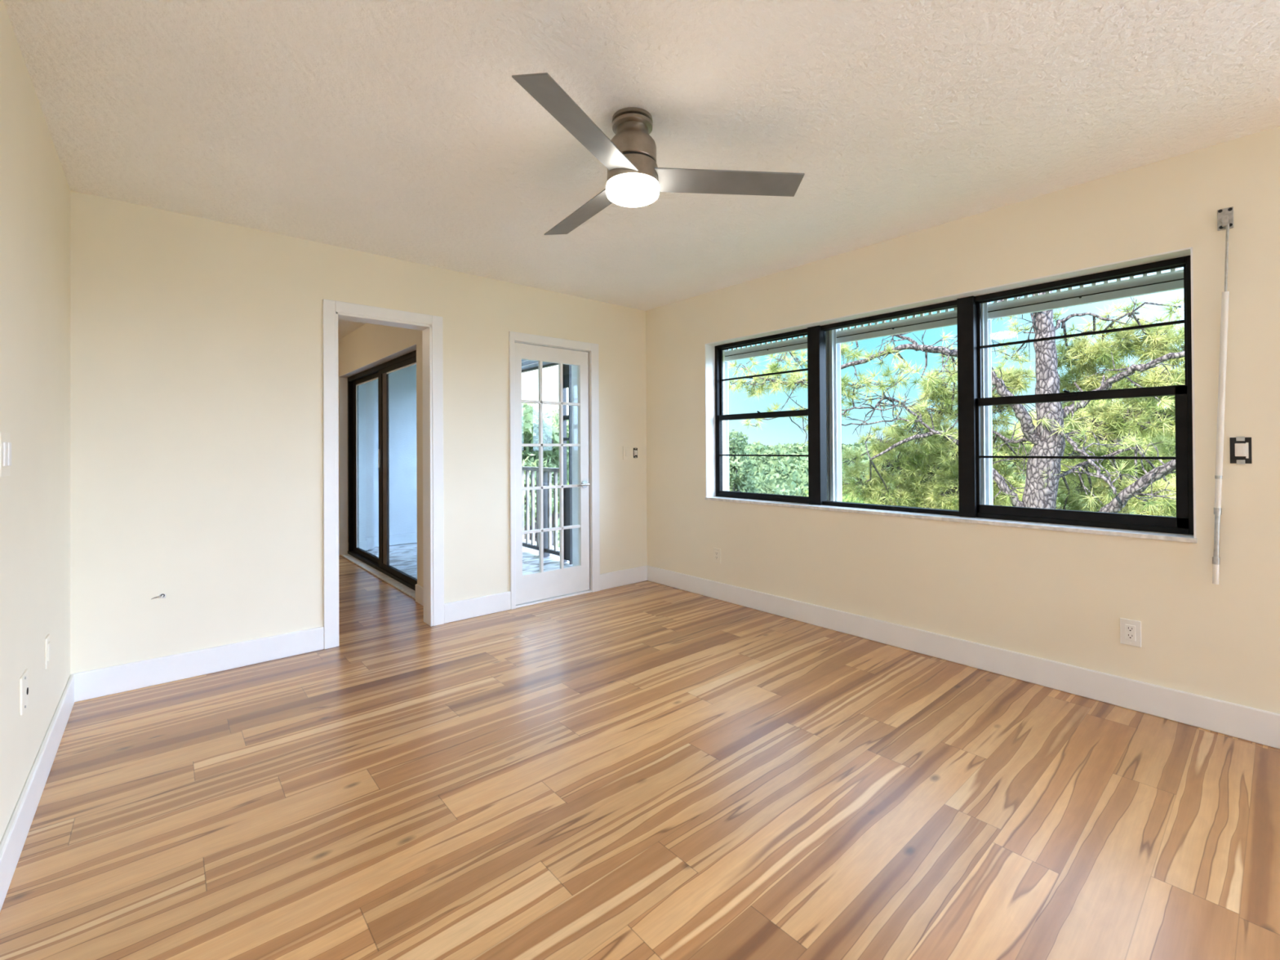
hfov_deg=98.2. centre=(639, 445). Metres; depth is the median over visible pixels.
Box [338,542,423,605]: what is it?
baseboard
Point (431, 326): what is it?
trim
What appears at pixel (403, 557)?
floor
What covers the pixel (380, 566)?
door
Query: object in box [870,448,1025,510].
pine tree
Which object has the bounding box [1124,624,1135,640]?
receptacle
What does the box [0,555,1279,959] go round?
floor
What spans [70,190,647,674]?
wall
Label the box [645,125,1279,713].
wall
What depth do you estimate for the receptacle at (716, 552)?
4.38 m
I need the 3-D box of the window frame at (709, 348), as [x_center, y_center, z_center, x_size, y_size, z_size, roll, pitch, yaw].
[1.485,-0.212,3.452,0.118,1.242,2.799,0,0,-41]
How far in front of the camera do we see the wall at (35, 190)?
1.83 m
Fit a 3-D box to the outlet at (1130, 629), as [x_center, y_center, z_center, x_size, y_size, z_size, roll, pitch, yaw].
[2.218,0.846,2.507,0.009,0.116,0.072,0,0,-41]
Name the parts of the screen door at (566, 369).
panel, kick panel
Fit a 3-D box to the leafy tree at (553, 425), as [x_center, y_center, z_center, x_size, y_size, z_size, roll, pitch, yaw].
[-4.559,4.536,27.162,5.705,11.675,4.427,-1,0,34]
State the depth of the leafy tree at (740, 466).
27.37 m
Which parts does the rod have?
crank handle, thin rod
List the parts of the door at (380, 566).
fixed panel, pull handle, sliding panel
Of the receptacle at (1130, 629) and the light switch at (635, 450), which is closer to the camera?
the receptacle at (1130, 629)
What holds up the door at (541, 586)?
in the wall at (197, 362)
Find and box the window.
[715,255,1193,534]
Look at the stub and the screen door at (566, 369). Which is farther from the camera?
the screen door at (566, 369)
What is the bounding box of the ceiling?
[2,0,1279,340]
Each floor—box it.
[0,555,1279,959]
[364,538,572,578]
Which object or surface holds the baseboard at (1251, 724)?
attached to the wall at (1063, 597)
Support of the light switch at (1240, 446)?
attached to the wall at (1063, 597)
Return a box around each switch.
[0,431,11,476]
[633,447,637,457]
[1229,436,1252,464]
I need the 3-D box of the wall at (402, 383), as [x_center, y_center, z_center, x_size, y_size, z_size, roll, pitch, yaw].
[-2.732,0.028,7.307,1.956,2.440,0.340,0,0,-41]
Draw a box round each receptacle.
[715,551,718,559]
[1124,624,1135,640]
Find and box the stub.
[151,593,166,599]
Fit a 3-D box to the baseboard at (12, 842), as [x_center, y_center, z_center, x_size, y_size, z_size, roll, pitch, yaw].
[0.108,1.117,-0.627,0.016,0.136,8.584,0,0,-41]
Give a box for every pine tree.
[728,290,1185,516]
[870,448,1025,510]
[999,375,1175,515]
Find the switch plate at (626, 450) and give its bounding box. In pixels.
[622,446,630,459]
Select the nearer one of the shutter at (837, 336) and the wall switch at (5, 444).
the wall switch at (5, 444)
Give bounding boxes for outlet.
[713,547,720,563]
[1120,617,1141,647]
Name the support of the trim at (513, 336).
attached to the wall at (197, 362)
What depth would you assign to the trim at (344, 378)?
6.30 m
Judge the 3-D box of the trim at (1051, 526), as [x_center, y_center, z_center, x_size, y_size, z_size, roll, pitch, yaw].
[1.504,0.415,3.461,0.177,0.020,2.805,0,0,-41]
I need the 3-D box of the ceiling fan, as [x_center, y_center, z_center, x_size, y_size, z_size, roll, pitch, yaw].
[-0.122,-1.086,2.172,1.180,0.302,1.082,0,0,-41]
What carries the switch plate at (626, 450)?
attached to the wall at (197, 362)
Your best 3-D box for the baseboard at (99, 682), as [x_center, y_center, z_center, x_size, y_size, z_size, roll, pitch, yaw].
[-1.316,1.152,3.820,3.656,0.136,0.016,0,0,-41]
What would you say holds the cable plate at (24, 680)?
attached to the wall at (35, 190)
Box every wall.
[0,0,70,843]
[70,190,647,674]
[337,323,423,587]
[358,364,417,550]
[571,364,578,565]
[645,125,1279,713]
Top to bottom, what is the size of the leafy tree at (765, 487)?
8.642 m
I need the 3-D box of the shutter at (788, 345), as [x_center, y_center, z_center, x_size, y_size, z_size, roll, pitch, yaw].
[1.075,-0.301,4.386,0.230,1.620,1.030,0,0,-41]
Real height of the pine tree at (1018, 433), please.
11.710 m
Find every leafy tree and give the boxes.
[521,395,568,542]
[551,425,568,546]
[728,429,759,493]
[753,476,799,495]
[803,489,871,503]
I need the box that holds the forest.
[534,440,1159,546]
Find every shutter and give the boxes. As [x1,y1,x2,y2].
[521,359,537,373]
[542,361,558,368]
[724,330,830,501]
[828,306,957,502]
[980,268,1183,505]
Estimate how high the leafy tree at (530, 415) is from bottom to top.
12.072 m
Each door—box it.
[340,350,417,599]
[514,342,591,608]
[562,364,572,564]
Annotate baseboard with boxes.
[0,674,74,911]
[70,564,647,702]
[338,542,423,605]
[647,565,1279,749]
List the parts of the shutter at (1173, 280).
guide rail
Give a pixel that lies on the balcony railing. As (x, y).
(547, 472)
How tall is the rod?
1.548 m
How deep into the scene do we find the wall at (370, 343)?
4.83 m
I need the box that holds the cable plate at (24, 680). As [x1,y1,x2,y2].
[19,668,28,715]
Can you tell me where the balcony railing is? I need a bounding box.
[521,466,559,557]
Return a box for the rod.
[1212,206,1233,584]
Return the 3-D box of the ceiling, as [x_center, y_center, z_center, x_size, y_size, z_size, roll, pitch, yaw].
[-0.164,-1.362,2.079,4.576,0.250,13.240,0,0,-41]
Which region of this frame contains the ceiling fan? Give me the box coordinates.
[511,72,804,235]
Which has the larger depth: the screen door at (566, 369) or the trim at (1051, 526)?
the screen door at (566, 369)
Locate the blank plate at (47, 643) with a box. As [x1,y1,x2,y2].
[44,634,50,669]
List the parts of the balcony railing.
rail, rail, post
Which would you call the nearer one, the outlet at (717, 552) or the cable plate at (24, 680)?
the cable plate at (24, 680)
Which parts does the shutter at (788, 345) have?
guide rail, guide rail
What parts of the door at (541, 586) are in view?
lever handle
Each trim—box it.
[322,298,444,648]
[339,343,416,543]
[508,331,599,609]
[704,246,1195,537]
[705,496,1197,542]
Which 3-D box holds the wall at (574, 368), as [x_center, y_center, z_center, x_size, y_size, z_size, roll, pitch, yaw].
[-0.533,0.005,5.581,0.220,2.440,0.215,0,0,-41]
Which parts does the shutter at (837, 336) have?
guide rail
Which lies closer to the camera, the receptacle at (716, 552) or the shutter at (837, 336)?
the shutter at (837, 336)
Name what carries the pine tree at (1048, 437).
on the ground

